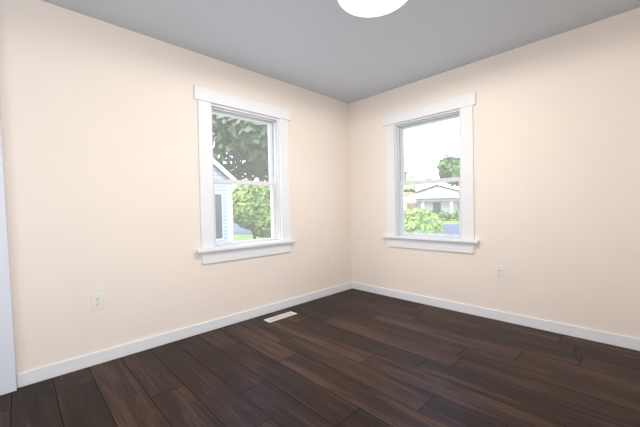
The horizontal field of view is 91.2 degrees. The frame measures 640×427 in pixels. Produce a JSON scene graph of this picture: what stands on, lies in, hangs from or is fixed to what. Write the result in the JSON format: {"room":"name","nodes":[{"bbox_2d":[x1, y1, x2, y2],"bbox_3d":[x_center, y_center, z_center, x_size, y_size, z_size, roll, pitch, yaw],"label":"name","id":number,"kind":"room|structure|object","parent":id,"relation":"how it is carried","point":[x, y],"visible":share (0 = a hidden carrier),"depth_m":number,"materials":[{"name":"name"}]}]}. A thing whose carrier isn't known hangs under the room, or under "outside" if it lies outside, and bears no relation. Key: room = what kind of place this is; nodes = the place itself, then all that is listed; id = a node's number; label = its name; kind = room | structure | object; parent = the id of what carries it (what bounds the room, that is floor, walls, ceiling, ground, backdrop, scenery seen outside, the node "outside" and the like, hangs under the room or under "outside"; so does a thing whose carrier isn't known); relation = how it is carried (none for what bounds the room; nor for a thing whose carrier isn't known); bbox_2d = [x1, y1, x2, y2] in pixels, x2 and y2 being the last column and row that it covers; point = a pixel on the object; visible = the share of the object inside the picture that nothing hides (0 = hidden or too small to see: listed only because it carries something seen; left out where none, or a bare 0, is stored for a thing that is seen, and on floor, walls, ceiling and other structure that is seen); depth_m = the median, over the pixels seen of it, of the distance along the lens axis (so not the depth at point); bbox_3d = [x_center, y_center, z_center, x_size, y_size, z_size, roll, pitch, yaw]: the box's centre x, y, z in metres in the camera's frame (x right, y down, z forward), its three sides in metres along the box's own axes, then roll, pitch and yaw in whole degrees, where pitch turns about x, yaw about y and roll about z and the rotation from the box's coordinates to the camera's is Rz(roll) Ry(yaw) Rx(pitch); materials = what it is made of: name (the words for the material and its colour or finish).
{"room":"empty bedroom","nodes":[
{"label":"empty bedroom","id":0,"kind":"room"},
{"bbox_2d":[0,0,351,376],"bbox_3d":[-1.188,-0.172,2.704,4.600,2.440,0.150,-2,1,-44],"label":"wall","id":1,"kind":"structure","parent":0,"point":[99,130],"depth_m":2.33,"materials":[{"name":"paint"}]},
{"bbox_2d":[0,121,16,394],"bbox_3d":[-2.318,-0.131,1.571,1.091,2.440,0.195,-2,1,-44],"label":"trim","id":2,"kind":"structure","parent":1,"relation":"attached to","point":[8,380],"depth_m":1.87,"materials":[{"name":"white paint"}]},
{"bbox_2d":[91,293,103,310],"bbox_3d":[-1.572,0.624,2.216,0.070,0.115,0.008,-2,1,-44],"label":"electrical outlet","id":3,"kind":"object","parent":1,"relation":"attached to","point":[97,302],"visible":1,"depth_m":2.21,"materials":[{"name":"white plastic"}]},
{"bbox_2d":[17,282,352,387],"bbox_3d":[-0.714,0.990,3.045,3.205,0.088,0.017,-2,1,-44],"label":"baseboard","id":4,"kind":"structure","parent":1,"relation":"attached to","point":[29,377],"depth_m":2.47,"materials":[{"name":"white paint"}]},
{"bbox_2d":[193,85,295,263],"bbox_3d":[-0.750,-0.341,3.129,1.080,1.548,0.255,-2,1,-44],"label":"window","id":5,"kind":"structure","parent":1,"relation":"in","point":[279,241],"depth_m":3.06,"materials":[{"name":"white paint"}]},
{"bbox_2d":[326,255,330,263],"bbox_3d":[0.106,0.565,3.853,0.070,0.115,0.008,-2,1,-44],"label":"electrical outlet","id":6,"kind":"object","parent":1,"relation":"attached to","point":[328,258],"visible":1,"depth_m":3.85,"materials":[{"name":"white plastic"}]},
{"bbox_2d":[0,288,639,426],"bbox_3d":[-0.011,1.103,1.542,4.600,0.120,3.450,-2,1,-44],"label":"floor","id":7,"kind":"structure","parent":0,"point":[352,357],"depth_m":1.96,"materials":[{"name":"laminate"}]},
{"bbox_2d":[264,311,296,322],"bbox_3d":[-0.389,1.023,3.109,0.340,0.006,0.100,-2,1,-44],"label":"floor vent","id":8,"kind":"object","parent":7,"relation":"in","point":[280,316],"visible":1,"depth_m":3.10,"materials":[{"name":"white metal"}]},
{"bbox_2d":[41,0,639,103],"bbox_3d":[-0.062,-1.456,1.502,4.600,0.120,3.450,-2,1,-44],"label":"ceiling","id":9,"kind":"structure","parent":0,"point":[333,49],"depth_m":2.44,"materials":[{"name":"grey paint"}]},
{"bbox_2d":[336,0,407,16],"bbox_3d":[0.342,-1.369,1.965,0.500,0.085,0.500,-2,1,-44],"label":"ceiling light fixture","id":10,"kind":"object","parent":9,"relation":"attached to","point":[368,8],"visible":1,"depth_m":2.03,"materials":[{"name":"white glass"}]},
{"bbox_2d":[223,154,459,169],"bbox_3d":[9.082,-4.508,37.044,59.153,11.026,1.615,-1,1,-14],"label":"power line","id":11,"kind":"object","parent":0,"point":[421,157],"depth_m":38.03,"materials":[{"name":"black"}]},
{"bbox_2d":[349,7,639,338],"bbox_3d":[1.608,-0.233,3.022,0.150,2.440,3.300,-2,1,-44],"label":"wall","id":12,"kind":"structure","parent":0,"point":[556,131],"depth_m":2.65,"materials":[{"name":"paint"}]},
{"bbox_2d":[382,92,479,253],"bbox_3d":[1.195,-0.385,3.436,0.255,1.548,1.080,-2,1,-44],"label":"window","id":13,"kind":"structure","parent":12,"relation":"in","point":[463,241],"depth_m":3.36,"materials":[{"name":"white paint"}]},
{"bbox_2d":[353,282,639,350],"bbox_3d":[1.520,0.945,3.036,0.017,0.088,3.090,-2,1,-44],"label":"baseboard","id":14,"kind":"structure","parent":12,"relation":"attached to","point":[627,342],"depth_m":2.79,"materials":[{"name":"white paint"}]},
{"bbox_2d":[495,265,503,278],"bbox_3d":[1.654,0.539,2.890,0.008,0.115,0.070,-2,1,-44],"label":"electrical outlet","id":15,"kind":"object","parent":12,"relation":"attached to","point":[499,271],"visible":1,"depth_m":2.89,"materials":[{"name":"white plastic"}]},
{"label":"outside","id":16,"kind":"structure","parent":0,"visible":0},
{"bbox_2d":[233,219,458,240],"bbox_3d":[1.676,0.274,103.158,260.000,0.300,260.000,-2,1,-44],"label":"lawn","id":17,"kind":"structure","parent":16,"point":[247,236],"depth_m":21.80,"materials":[{"name":"green plant"}]},
{"bbox_2d":[213,158,235,242],"bbox_3d":[-9.073,-1.187,10.279,8.200,5.949,10.360,-2,1,-44],"label":"house","id":18,"kind":"structure","parent":17,"relation":"on","point":[226,198],"depth_m":9.29,"materials":[{"name":"grey"}]},
{"bbox_2d":[212,114,268,181],"bbox_3d":[-2.749,-3.175,18.991,9.089,9.400,9.605,-2,1,-44],"label":"tree","id":19,"kind":"object","parent":17,"relation":"on","point":[240,132],"depth_m":15.47,"materials":[{"name":"green plant"}]},
{"bbox_2d":[232,180,270,238],"bbox_3d":[-2.405,0.135,12.569,2.528,2.968,2.321,-2,1,-44],"label":"tree","id":20,"kind":"object","parent":17,"relation":"on","point":[251,209],"depth_m":11.79,"materials":[{"name":"green plant"}]},
{"bbox_2d":[233,224,458,234],"bbox_3d":[9.716,1.173,24.179,140.000,0.045,13.000,-1,1,20],"label":"street","id":21,"kind":"structure","parent":17,"relation":"on","point":[448,230],"depth_m":24.97,"materials":[{"name":"grey asphalt"}]},
{"bbox_2d":[404,171,416,195],"bbox_3d":[17.939,-5.505,75.031,11.824,11.481,11.589,-2,1,-44],"label":"tree","id":22,"kind":"object","parent":17,"relation":"on","point":[413,178],"depth_m":71.29,"materials":[{"name":"green plant"}]},
{"bbox_2d":[404,208,444,233],"bbox_3d":[4.598,0.702,14.997,2.616,2.047,2.563,-2,1,-44],"label":"shrub","id":23,"kind":"object","parent":17,"relation":"on","point":[433,222],"depth_m":14.18,"materials":[{"name":"green plant"}]},
{"bbox_2d":[404,184,458,218],"bbox_3d":[17.665,-1.726,47.363,11.800,4.800,11.800,-1,1,20],"label":"house","id":24,"kind":"structure","parent":17,"relation":"on","point":[419,199],"depth_m":43.99,"materials":[{"name":"grey"}]},
{"bbox_2d":[406,209,458,220],"bbox_3d":[14.185,0.242,37.984,23.414,1.918,1.852,-1,1,21],"label":"hedge","id":25,"kind":"object","parent":17,"relation":"on","point":[442,215],"depth_m":37.33,"materials":[{"name":"green plant"}]},
{"bbox_2d":[437,156,459,186],"bbox_3d":[30.616,-6.234,68.105,9.902,12.648,10.699,-2,1,-44],"label":"tree","id":26,"kind":"object","parent":17,"relation":"on","point":[445,163],"depth_m":66.47,"materials":[{"name":"green plant"}]}
]}

